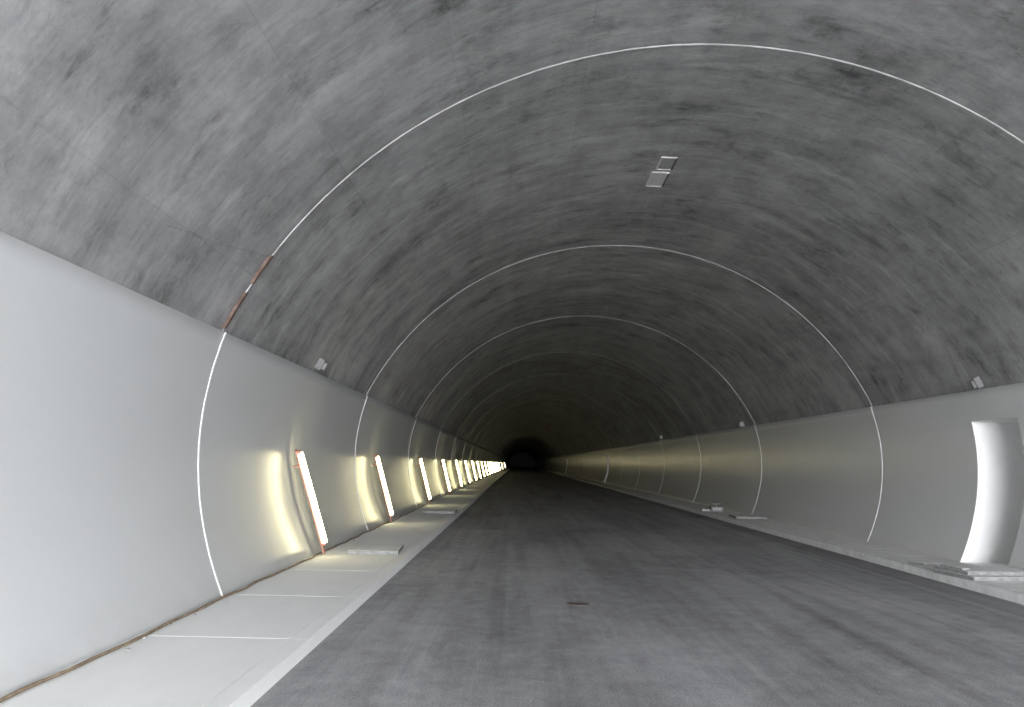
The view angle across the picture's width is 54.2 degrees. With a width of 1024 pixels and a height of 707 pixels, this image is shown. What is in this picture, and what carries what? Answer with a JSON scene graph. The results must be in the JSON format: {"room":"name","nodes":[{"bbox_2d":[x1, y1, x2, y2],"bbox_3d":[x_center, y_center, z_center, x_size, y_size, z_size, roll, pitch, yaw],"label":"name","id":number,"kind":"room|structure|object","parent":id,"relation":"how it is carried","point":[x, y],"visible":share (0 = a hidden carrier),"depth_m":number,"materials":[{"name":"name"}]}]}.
{"room":"road tunnel","nodes":[
{"label":"road tunnel","id":0,"kind":"room"},
{"bbox_2d":[0,231,509,696],"bbox_3d":[-2.218,23.708,215.715,0.365,2.958,466.000,1,-6,0],"label":"wall","id":1,"kind":"structure","parent":0,"point":[104,383],"depth_m":9.02,"materials":[{"name":"paint"}]},
{"bbox_2d":[0,0,1023,459],"bbox_3d":[3.285,20.735,216.013,10.969,3.544,466.000,1,-6,0],"label":"ceiling","id":2,"kind":"structure","parent":0,"point":[837,189],"depth_m":12.80,"materials":[{"name":"concrete"}]},
{"bbox_2d":[222,255,273,328],"bbox_3d":[-2.893,-0.673,10.953,0.519,0.811,0.087,1,-6,0],"label":"strip","id":3,"kind":"object","parent":2,"relation":"attached to","point":[267,261],"visible":1,"depth_m":10.94,"materials":[{"name":"metal"}]},
{"bbox_2d":[167,226,267,257],"bbox_3d":[-2.776,-1.057,9.657,0.010,0.282,2.607,1,-6,4],"label":"crack","id":4,"kind":"object","parent":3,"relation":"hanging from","point":[167,226],"visible":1,"depth_m":9.36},
{"bbox_2d":[314,358,328,370],"bbox_3d":[-3.022,0.176,15.891,0.198,0.202,0.180,1,-6,0],"label":"wall bracket","id":5,"kind":"object","parent":2,"relation":"attached to","point":[321,365],"visible":1,"depth_m":15.81,"materials":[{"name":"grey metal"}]},
{"bbox_2d":[470,399,622,483],"bbox_3d":[2.547,6.464,73.592,11.201,6.246,0.040,1,-6,0],"label":"trim","id":6,"kind":"structure","parent":2,"relation":"attached to","point":[537,399],"depth_m":73.75,"materials":[{"name":"grey metal"}]},
{"bbox_2d":[462,389,639,486],"bbox_3d":[2.495,5.320,63.155,11.201,6.246,0.040,1,-6,0],"label":"trim","id":7,"kind":"structure","parent":2,"relation":"attached to","point":[537,389],"depth_m":63.26,"materials":[{"name":"grey metal"}]},
{"bbox_2d":[451,374,664,492],"bbox_3d":[2.443,4.175,52.718,11.201,6.246,0.040,1,-6,0],"label":"trim","id":8,"kind":"structure","parent":2,"relation":"attached to","point":[545,374],"depth_m":52.73,"materials":[{"name":"grey metal"}]},
{"bbox_2d":[435,352,700,500],"bbox_3d":[2.391,3.030,42.280,11.201,6.246,0.040,1,-6,0],"label":"trim","id":9,"kind":"structure","parent":2,"relation":"attached to","point":[555,352],"depth_m":42.38,"materials":[{"name":"grey metal"}]},
{"bbox_2d":[408,316,761,514],"bbox_3d":[2.339,1.886,31.843,11.201,6.246,0.040,1,-6,0],"label":"trim","id":10,"kind":"structure","parent":2,"relation":"attached to","point":[568,316],"depth_m":31.91,"materials":[{"name":"grey metal"}]},
{"bbox_2d":[198,44,1023,595],"bbox_3d":[2.235,-0.404,10.968,11.201,6.246,0.040,1,-6,0],"label":"trim","id":11,"kind":"structure","parent":2,"relation":"attached to","point":[969,110],"depth_m":11.21,"materials":[{"name":"white metal"}]},
{"bbox_2d":[355,245,882,541],"bbox_3d":[2.287,0.741,21.406,11.201,6.246,0.040,1,-6,0],"label":"trim","id":12,"kind":"structure","parent":2,"relation":"attached to","point":[600,245],"depth_m":21.49,"materials":[{"name":"grey metal"}]},
{"bbox_2d":[646,156,677,186],"bbox_3d":[2.422,-2.940,16.251,0.299,0.031,1.634,1,-6,0],"label":"ceiling panels","id":13,"kind":"object","parent":2,"relation":"attached to","point":[656,179],"depth_m":16.25,"materials":[{"name":"grey metal"}]},
{"bbox_2d":[970,376,983,388],"bbox_3d":[7.550,0.474,16.258,0.198,0.202,0.120,1,-6,0],"label":"wall bracket","id":14,"kind":"object","parent":2,"relation":"attached to","point":[976,382],"visible":1,"depth_m":16.21,"materials":[{"name":"grey metal"}]},
{"bbox_2d":[509,453,533,466],"bbox_3d":[4.415,47.328,447.642,14.000,7.200,0.300,1,-6,0],"label":"wall","id":15,"kind":"structure","parent":0,"point":[519,459],"depth_m":447.41,"materials":[{"name":"concrete"}]},
{"bbox_2d":[250,467,1023,706],"bbox_3d":[3.184,25.439,215.498,12.400,0.300,466.000,1,-6,0],"label":"road","id":16,"kind":"structure","parent":0,"point":[685,608],"depth_m":10.30,"materials":[{"name":"grey asphalt"}]},
{"bbox_2d":[0,466,512,706],"bbox_3d":[-1.355,25.135,215.539,1.417,0.120,465.970,1,-6,0],"label":"walkway","id":17,"kind":"object","parent":16,"relation":"on","point":[234,649],"visible":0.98,"depth_m":8.27,"materials":[{"name":"concrete"}]},
{"bbox_2d":[0,505,424,702],"bbox_3d":[-2.993,3.138,15.767,0.088,0.028,36.000,1,-6,0],"label":"cable","id":18,"kind":"object","parent":17,"relation":"on","point":[84,662],"visible":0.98,"depth_m":8.19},
{"bbox_2d":[293,449,326,553],"bbox_3d":[-3.085,2.277,15.284,0.182,1.608,0.828,-2,-7,30],"label":"lamp","id":19,"kind":"object","parent":17,"relation":"on","point":[300,457],"visible":1,"depth_m":15.23,"materials":[{"name":"white plastic"}]},
{"bbox_2d":[347,543,403,554],"bbox_3d":[-2.228,3.214,16.459,0.800,0.060,1.400,1,-6,-2],"label":"slab","id":20,"kind":"object","parent":17,"relation":"on","point":[359,548],"visible":1,"depth_m":16.07,"materials":[{"name":"concrete"}]},
{"bbox_2d":[373,454,393,521],"bbox_3d":[-3.043,3.188,23.584,0.182,1.608,0.828,-2,-7,30],"label":"lamp","id":21,"kind":"object","parent":17,"relation":"on","point":[377,459],"visible":1,"depth_m":23.53,"materials":[{"name":"white plastic"}]},
{"bbox_2d":[417,457,430,503],"bbox_3d":[-2.991,4.332,34.022,0.182,1.608,0.828,-2,-7,30],"label":"lamp","id":22,"kind":"object","parent":17,"relation":"on","point":[419,458],"visible":1,"depth_m":33.96,"materials":[{"name":"white plastic"}]},
{"bbox_2d":[423,508,456,513],"bbox_3d":[-2.103,4.644,29.480,0.900,0.060,1.600,1,-6,-1],"label":"slab","id":23,"kind":"object","parent":17,"relation":"on","point":[428,510],"visible":1,"depth_m":28.73,"materials":[{"name":"concrete"}]},
{"bbox_2d":[440,458,450,494],"bbox_3d":[-2.941,5.444,44.161,0.182,1.608,0.828,-2,-7,30],"label":"lamp","id":24,"kind":"object","parent":17,"relation":"on","point":[442,460],"visible":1,"depth_m":44.10,"materials":[{"name":"white plastic"}]},
{"bbox_2d":[455,459,462,488],"bbox_3d":[-2.893,6.491,53.703,0.182,1.608,0.828,-2,-7,30],"label":"lamp","id":25,"kind":"object","parent":17,"relation":"on","point":[456,463],"visible":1,"depth_m":53.66,"materials":[{"name":"white plastic"}]},
{"bbox_2d":[464,460,470,484],"bbox_3d":[-2.846,7.537,63.246,0.182,1.608,0.828,-2,-7,30],"label":"lamp","id":26,"kind":"object","parent":17,"relation":"on","point":[464,460],"visible":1,"depth_m":63.21,"materials":[{"name":"white plastic"}]},
{"bbox_2d":[471,460,476,480],"bbox_3d":[-2.798,8.584,72.789,0.182,1.608,0.828,-2,-7,30],"label":"lamp","id":27,"kind":"object","parent":17,"relation":"on","point":[471,460],"visible":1,"depth_m":72.73,"materials":[{"name":"white plastic"}]},
{"bbox_2d":[567,601,588,605],"bbox_3d":[0.764,2.887,11.550,0.256,0.010,0.320,1,-6,0],"label":"manhole cover","id":28,"kind":"object","parent":16,"relation":"on","point":[575,603],"visible":1,"depth_m":11.53,"materials":[{"name":"metal"}]},
{"bbox_2d":[532,467,1023,604],"bbox_3d":[7.874,25.326,215.472,1.133,0.120,465.970,1,-6,0],"label":"walkway","id":29,"kind":"object","parent":16,"relation":"on","point":[895,558],"visible":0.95,"depth_m":19.76,"materials":[{"name":"grey concrete"}]},
{"bbox_2d":[701,503,722,511],"bbox_3d":[6.790,5.224,33.995,0.700,0.270,0.410,1,-6,0],"label":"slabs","id":30,"kind":"object","parent":29,"relation":"on","point":[715,508],"visible":1,"depth_m":33.80,"materials":[{"name":"grey concrete"}]},
{"bbox_2d":[729,514,766,518],"bbox_3d":[7.068,4.899,30.010,0.900,0.060,1.400,1,-6,3],"label":"slab","id":31,"kind":"object","parent":29,"relation":"on","point":[737,516],"visible":1,"depth_m":29.48,"materials":[{"name":"concrete"}]},
{"bbox_2d":[908,561,944,565],"bbox_3d":[6.668,3.376,16.095,0.400,0.040,0.400,3,-7,-17],"label":"slab","id":32,"kind":"object","parent":29,"relation":"on","point":[923,563],"visible":0.87,"depth_m":15.99,"materials":[{"name":"concrete"}]},
{"bbox_2d":[934,564,1023,580],"bbox_3d":[6.869,3.143,14.390,1.120,0.140,1.060,2,-6,-6],"label":"slabs","id":33,"kind":"object","parent":29,"relation":"on","point":[970,572],"visible":1,"depth_m":14.11,"materials":[{"name":"concrete"}]},
{"bbox_2d":[534,382,1023,568],"bbox_3d":[8.655,23.933,215.636,0.365,2.958,466.000,1,-6,0],"label":"wall","id":34,"kind":"structure","parent":0,"point":[823,472],"depth_m":22.94,"materials":[{"name":"paint"}]},
{"bbox_2d":[603,455,608,482],"bbox_3d":[8.412,9.778,84.749,1.192,2.340,1.700,1,-6,0],"label":"niche","id":35,"kind":"object","parent":34,"relation":"attached to","point":[607,455],"visible":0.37,"depth_m":85.60,"materials":[{"name":"white paint"}]},
{"bbox_2d":[960,418,1023,565],"bbox_3d":[8.069,2.237,15.987,1.192,2.340,1.550,1,-6,0],"label":"niche","id":36,"kind":"object","parent":34,"relation":"attached to","point":[991,541],"visible":0.94,"depth_m":16.75,"materials":[{"name":"white paint"}]}
]}

